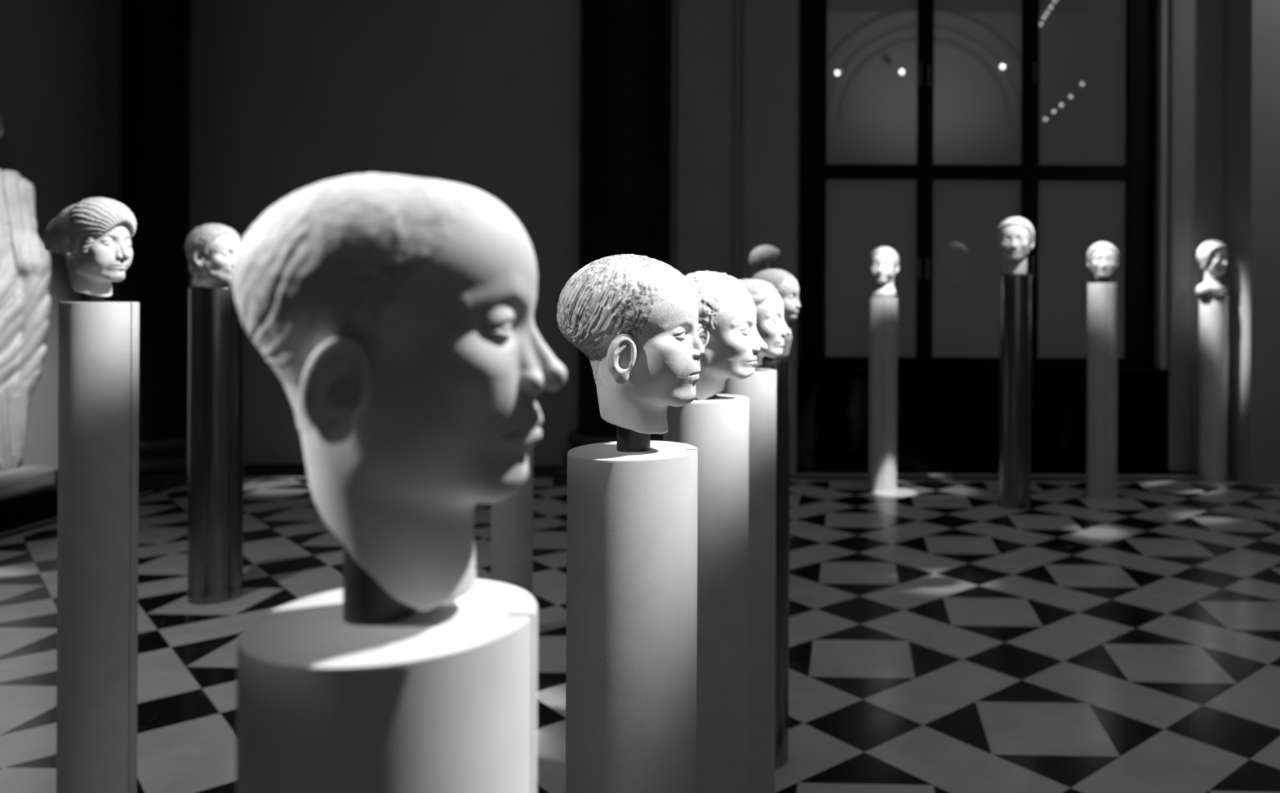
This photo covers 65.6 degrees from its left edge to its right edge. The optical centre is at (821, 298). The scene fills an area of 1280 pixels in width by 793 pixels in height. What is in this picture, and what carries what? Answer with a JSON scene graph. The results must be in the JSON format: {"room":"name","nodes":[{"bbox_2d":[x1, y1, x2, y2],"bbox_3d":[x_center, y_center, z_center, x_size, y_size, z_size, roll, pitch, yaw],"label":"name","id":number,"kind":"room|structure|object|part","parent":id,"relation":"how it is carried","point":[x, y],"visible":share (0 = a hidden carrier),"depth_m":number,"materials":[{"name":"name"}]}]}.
{"room":"museum","nodes":[
{"label":"museum","id":0,"kind":"room"},
{"bbox_2d":[0,0,120,470],"bbox_3d":[-6.388,-2.432,3.250,0.400,8.000,12.900,0,0,0],"label":"wall","id":1,"kind":"structure","parent":0,"point":[60,60],"depth_m":7.83,"materials":[{"name":"paint"}]},
{"bbox_2d":[0,466,1279,792],"bbox_3d":[-0.508,1.698,3.500,14.000,0.200,13.400,0,0,0],"label":"floor","id":2,"kind":"structure","parent":0,"point":[944,637],"depth_m":4.68,"materials":[{"name":"tile"}]},
{"bbox_2d":[0,469,57,531],"bbox_3d":[-5.842,1.471,6.325,0.630,0.200,2.850,0,0,0],"label":"plinth","id":3,"kind":"object","parent":2,"relation":"on","point":[26,508],"visible":0.2,"depth_m":6.76,"materials":[{"name":"black wood"}]},
{"bbox_2d":[0,111,55,500],"bbox_3d":[-5.939,-0.013,6.589,0.828,2.767,0.989,0,0,0],"label":"statue","id":4,"kind":"object","parent":3,"relation":"on","point":[25,264],"visible":0.99,"depth_m":6.83,"materials":[{"name":"stone"}]},
{"bbox_2d":[56,302,139,792],"bbox_3d":[-2.135,0.800,2.859,0.191,1.579,0.191,0,0,0],"label":"stone pedestal","id":5,"kind":"object","parent":2,"relation":"on","point":[98,371],"visible":0.97,"depth_m":2.78,"materials":[{"name":"white stone"}]},
{"bbox_2d":[42,196,137,302],"bbox_3d":[-2.168,-0.144,2.862,0.273,0.309,0.174,0,0,9],"label":"bust","id":6,"kind":"object","parent":5,"relation":"on","point":[94,235],"visible":1,"depth_m":2.81,"materials":[{"name":"white stone"}]},
{"bbox_3d":[-2.159,-0.040,2.869,0.052,0.100,0.052,0,0,0],"label":"mount post","id":7,"kind":"part","parent":6,"relation":"part of","materials":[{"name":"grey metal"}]},
{"bbox_2d":[120,0,191,490],"bbox_3d":[-5.648,-2.428,8.220,0.684,8.000,0.684,0,0,0],"label":"pilaster","id":8,"kind":"structure","parent":2,"relation":"on","point":[155,160],"depth_m":8.03,"materials":[{"name":"black paint"}]},
{"bbox_3d":[-5.667,1.314,8.220,0.684,0.285,0.684,0,0,0],"label":"moulding","id":9,"kind":"part","parent":8,"relation":"part of","materials":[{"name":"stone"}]},
{"bbox_2d":[186,287,244,604],"bbox_3d":[-3.208,0.764,5.129,0.250,1.640,0.250,0,0,0],"label":"pedestal","id":10,"kind":"object","parent":2,"relation":"on","point":[215,422],"visible":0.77,"depth_m":5.03,"materials":[{"name":"black stone"}]},
{"bbox_2d":[184,223,240,287],"bbox_3d":[-3.208,-0.227,5.129,0.310,0.341,0.231,0,0,12],"label":"bust","id":11,"kind":"object","parent":10,"relation":"on","point":[211,249],"visible":0.87,"depth_m":5.05,"materials":[{"name":"white stone"}]},
{"bbox_2d":[235,578,537,792],"bbox_3d":[-0.303,0.910,0.680,0.191,1.376,0.191,0,0,0],"label":"stone pedestal","id":12,"kind":"object","parent":2,"relation":"on","point":[441,698],"visible":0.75,"depth_m":0.61,"materials":[{"name":"white stone"}]},
{"bbox_2d":[231,172,566,625],"bbox_3d":[-0.302,0.067,0.685,0.187,0.310,0.181,0,0,34],"label":"bust","id":13,"kind":"object","parent":12,"relation":"on","point":[393,314],"visible":1,"depth_m":0.63,"materials":[{"name":"white stone"}]},
{"bbox_3d":[-0.311,0.172,0.682,0.047,0.100,0.047,0,0,0],"label":"mount post","id":14,"kind":"part","parent":13,"relation":"part of","materials":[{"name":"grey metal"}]},
{"bbox_2d":[490,444,533,595],"bbox_3d":[-1.461,0.893,4.571,0.191,1.400,0.191,0,0,0],"label":"stone pedestal","id":15,"kind":"object","parent":2,"relation":"on","point":[511,517],"visible":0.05,"depth_m":4.50,"materials":[{"name":"white stone"}]},
{"bbox_2d":[552,0,671,485],"bbox_3d":[-1.762,-2.409,8.720,1.055,8.000,1.055,0,0,0],"label":"pilaster","id":16,"kind":"structure","parent":2,"relation":"on","point":[625,49],"depth_m":8.37,"materials":[{"name":"black paint"}]},
{"bbox_3d":[-1.780,1.334,8.720,1.055,0.285,1.055,0,0,0],"label":"moulding","id":17,"kind":"part","parent":16,"relation":"part of","materials":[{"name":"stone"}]},
{"bbox_2d":[565,440,697,792],"bbox_3d":[-0.284,0.912,1.440,0.191,1.374,0.191,0,0,0],"label":"stone pedestal","id":18,"kind":"object","parent":2,"relation":"on","point":[631,655],"visible":0.89,"depth_m":1.36,"materials":[{"name":"white stone"}]},
{"bbox_2d":[556,253,704,452],"bbox_3d":[-0.285,0.079,1.438,0.212,0.291,0.178,0,0,-13],"label":"bust","id":19,"kind":"object","parent":18,"relation":"on","point":[635,317],"visible":1,"depth_m":1.38,"materials":[{"name":"white stone"}]},
{"bbox_3d":[-0.280,0.187,1.440,0.049,0.075,0.049,0,0,0],"label":"mount post","id":20,"kind":"part","parent":19,"relation":"part of","materials":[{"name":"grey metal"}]},
{"bbox_2d":[662,394,749,792],"bbox_3d":[-0.262,0.911,2.168,0.191,1.376,0.191,0,0,0],"label":"stone pedestal","id":21,"kind":"object","parent":2,"relation":"on","point":[718,427],"visible":0.56,"depth_m":2.08,"materials":[{"name":"white stone"}]},
{"bbox_2d":[684,270,767,399],"bbox_3d":[-0.244,0.081,2.168,0.249,0.286,0.184,0,0,9],"label":"bust","id":22,"kind":"object","parent":21,"relation":"on","point":[729,335],"visible":0.64,"depth_m":2.11,"materials":[{"name":"white stone"}]},
{"bbox_3d":[-0.258,0.198,2.168,0.044,0.050,0.044,0,0,0],"label":"mount post","id":23,"kind":"part","parent":22,"relation":"part of","materials":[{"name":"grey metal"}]},
{"bbox_2d":[716,368,777,792],"bbox_3d":[-0.237,0.910,2.975,0.191,1.378,0.191,0,0,0],"label":"stone pedestal","id":24,"kind":"object","parent":2,"relation":"on","point":[760,387],"visible":0.39,"depth_m":2.90,"materials":[{"name":"white stone"}]},
{"bbox_2d":[738,278,791,366],"bbox_3d":[-0.211,0.080,2.975,0.238,0.282,0.175,0,0,12],"label":"bust","id":25,"kind":"object","parent":24,"relation":"on","point":[771,326],"visible":0.41,"depth_m":2.92,"materials":[{"name":"white stone"}]},
{"bbox_2d":[754,358,790,768],"bbox_3d":[-0.193,0.906,3.364,0.160,1.387,0.160,0,0,0],"label":"pedestal","id":26,"kind":"object","parent":2,"relation":"on","point":[782,366],"visible":0.42,"depth_m":3.31,"materials":[{"name":"stone"}]},
{"bbox_2d":[751,268,800,359],"bbox_3d":[-0.167,0.054,3.366,0.186,0.316,0.149,0,0,39],"label":"bust","id":27,"kind":"object","parent":26,"relation":"on","point":[787,286],"visible":0.58,"depth_m":3.32,"materials":[{"name":"white stone"}]},
{"bbox_3d":[-0.189,0.197,3.364,0.040,0.030,0.040,0,0,0],"label":"mount post","id":28,"kind":"part","parent":27,"relation":"part of","materials":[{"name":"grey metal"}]},
{"bbox_2d":[868,297,897,491],"bbox_3d":[0.516,0.798,8.168,0.238,1.608,0.238,0,0,0],"label":"stone pedestal","id":29,"kind":"object","parent":2,"relation":"on","point":[883,312],"visible":1,"depth_m":8.07,"materials":[{"name":"white stone"}]},
{"bbox_2d":[869,246,898,297],"bbox_3d":[0.522,-0.224,8.170,0.251,0.433,0.302,0,0,16],"label":"bust","id":30,"kind":"object","parent":29,"relation":"on","point":[883,260],"visible":1,"depth_m":8.09,"materials":[{"name":"white stone"}]},
{"bbox_2d":[999,274,1031,509],"bbox_3d":[1.496,0.712,7.490,0.239,1.791,0.238,0,0,0],"label":"pedestal","id":31,"kind":"object","parent":2,"relation":"on","point":[1015,290],"visible":1,"depth_m":7.39,"materials":[{"name":"black stone"}]},
{"bbox_2d":[996,217,1034,274],"bbox_3d":[1.497,-0.408,7.494,0.286,0.446,0.331,0,0,17],"label":"bust","id":32,"kind":"object","parent":31,"relation":"on","point":[1015,235],"visible":1,"depth_m":7.40,"materials":[{"name":"white stone"}]},
{"bbox_2d":[1086,282,1118,499],"bbox_3d":[2.280,0.743,7.874,0.238,1.736,0.237,0,0,0],"label":"stone pedestal","id":33,"kind":"object","parent":2,"relation":"on","point":[1102,297],"visible":1,"depth_m":7.77,"materials":[{"name":"white stone"}]},
{"bbox_2d":[1086,241,1119,282],"bbox_3d":[2.287,-0.294,7.887,0.255,0.339,0.252,0,0,-39],"label":"bust","id":34,"kind":"object","parent":33,"relation":"on","point":[1103,257],"visible":1,"depth_m":7.79,"materials":[{"name":"white stone"}]},
{"bbox_3d":[2.284,-0.155,7.874,0.090,0.060,0.090,0,0,0],"label":"mount post","id":35,"kind":"part","parent":34,"relation":"part of","materials":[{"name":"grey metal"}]},
{"bbox_2d":[1198,297,1227,480],"bbox_3d":[3.520,0.806,8.711,0.240,1.624,0.240,0,0,0],"label":"stone pedestal","id":36,"kind":"object","parent":2,"relation":"on","point":[1213,312],"visible":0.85,"depth_m":8.61,"materials":[{"name":"white stone"}]},
{"bbox_2d":[1200,296,1231,297],"bbox_3d":[3.544,-0.012,8.710,0.264,0.012,0.264,0,0,0],"label":"plate","id":37,"kind":"object","parent":36,"relation":"on","point":[1200,296],"visible":1,"depth_m":8.60,"materials":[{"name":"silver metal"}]},
{"bbox_2d":[1195,240,1229,296],"bbox_3d":[3.518,-0.272,8.722,0.273,0.501,0.306,0,0,24],"label":"bust","id":38,"kind":"object","parent":37,"relation":"on","point":[1211,255],"visible":1,"depth_m":8.63,"materials":[{"name":"white stone"}]},
{"bbox_3d":[-0.302,0.834,5.300,0.191,1.530,0.191,0,0,0],"label":"stone pedestal","id":39,"kind":"object","parent":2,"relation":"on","visible":0},
{"bbox_2d":[748,244,785,274],"bbox_3d":[-0.297,-0.112,5.300,0.207,0.361,0.153,0,0,-20],"label":"bust","id":40,"kind":"object","parent":39,"relation":"on","point":[762,257],"visible":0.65,"depth_m":5.24,"materials":[{"name":"white stone"}]},
{"bbox_2d":[189,0,1191,472],"bbox_3d":[-0.988,-2.405,9.250,10.400,8.000,0.900,0,0,0],"label":"wall","id":41,"kind":"structure","parent":0,"point":[287,97],"depth_m":8.80,"materials":[{"name":"paint"}]},
{"bbox_2d":[243,463,563,474],"bbox_3d":[-4.073,1.542,8.775,4.270,0.075,0.050,0,0,0],"label":"baseboard","id":42,"kind":"structure","parent":41,"relation":"attached to","point":[247,468],"depth_m":8.75,"materials":[{"name":"stone"}]},
{"bbox_2d":[676,0,733,275],"bbox_3d":[-1.044,-2.405,8.785,0.509,8.000,0.130,0,0,0],"label":"pilaster","id":43,"kind":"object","parent":41,"relation":"attached to","point":[705,28],"depth_m":8.72,"materials":[{"name":"paint"}]},
{"bbox_2d":[732,0,742,279],"bbox_3d":[-0.757,-2.404,8.755,0.066,8.000,0.190,0,0,0],"label":"trim","id":44,"kind":"structure","parent":41,"relation":"attached to","point":[737,3],"depth_m":8.67,"materials":[{"name":"paint"}]},
{"bbox_2d":[740,0,798,475],"bbox_3d":[-0.469,-2.402,8.800,0.509,8.000,0.100,0,0,0],"label":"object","id":45,"kind":"structure","parent":41,"relation":"attached to","point":[770,28],"depth_m":8.75,"materials":[{"name":"paint"}]},
{"bbox_2d":[799,0,1156,367],"bbox_3d":[1.495,-1.669,9.229,3.398,4.648,0.221,0,0,0],"label":"window","id":46,"kind":"structure","parent":41,"relation":"in","point":[926,126],"depth_m":9.32,"materials":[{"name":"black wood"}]},
{"bbox_3d":[1.485,-2.630,9.200,0.847,2.726,0.008,0,0,0],"label":"pane","id":47,"kind":"part","parent":46,"relation":"part of","materials":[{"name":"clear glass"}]},
{"bbox_3d":[2.469,-0.278,9.200,0.847,1.689,0.008,0,0,0],"label":"pane","id":48,"kind":"part","parent":46,"relation":"part of","materials":[{"name":"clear glass"}]},
{"bbox_3d":[2.481,-2.625,9.200,0.847,2.726,0.008,0,0,0],"label":"pane","id":49,"kind":"part","parent":46,"relation":"part of","materials":[{"name":"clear glass"}]},
{"bbox_2d":[797,365,1170,472],"bbox_3d":[1.504,1.127,9.180,3.450,0.961,0.440,0,0,0],"label":"window base panel","id":50,"kind":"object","parent":41,"relation":"attached to","point":[948,417],"depth_m":8.98,"materials":[{"name":"black"}]},
{"bbox_2d":[1167,0,1193,472],"bbox_3d":[3.337,-2.383,8.995,0.212,8.000,0.110,0,0,0],"label":"trim","id":51,"kind":"structure","parent":41,"relation":"attached to","point":[1181,11],"depth_m":8.94,"materials":[{"name":"paint"}]},
{"bbox_2d":[1191,0,1224,472],"bbox_3d":[3.587,-2.382,9.010,0.289,8.000,0.080,0,0,0],"label":"trim","id":52,"kind":"structure","parent":41,"relation":"attached to","point":[1208,15],"depth_m":8.97,"materials":[{"name":"paint"}]},
{"bbox_2d":[1222,0,1279,484],"bbox_3d":[5.072,-2.375,3.250,2.680,8.000,12.900,0,0,0],"label":"pilaster","id":53,"kind":"structure","parent":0,"point":[1251,82],"depth_m":8.40,"materials":[{"name":"paint"}]}
]}

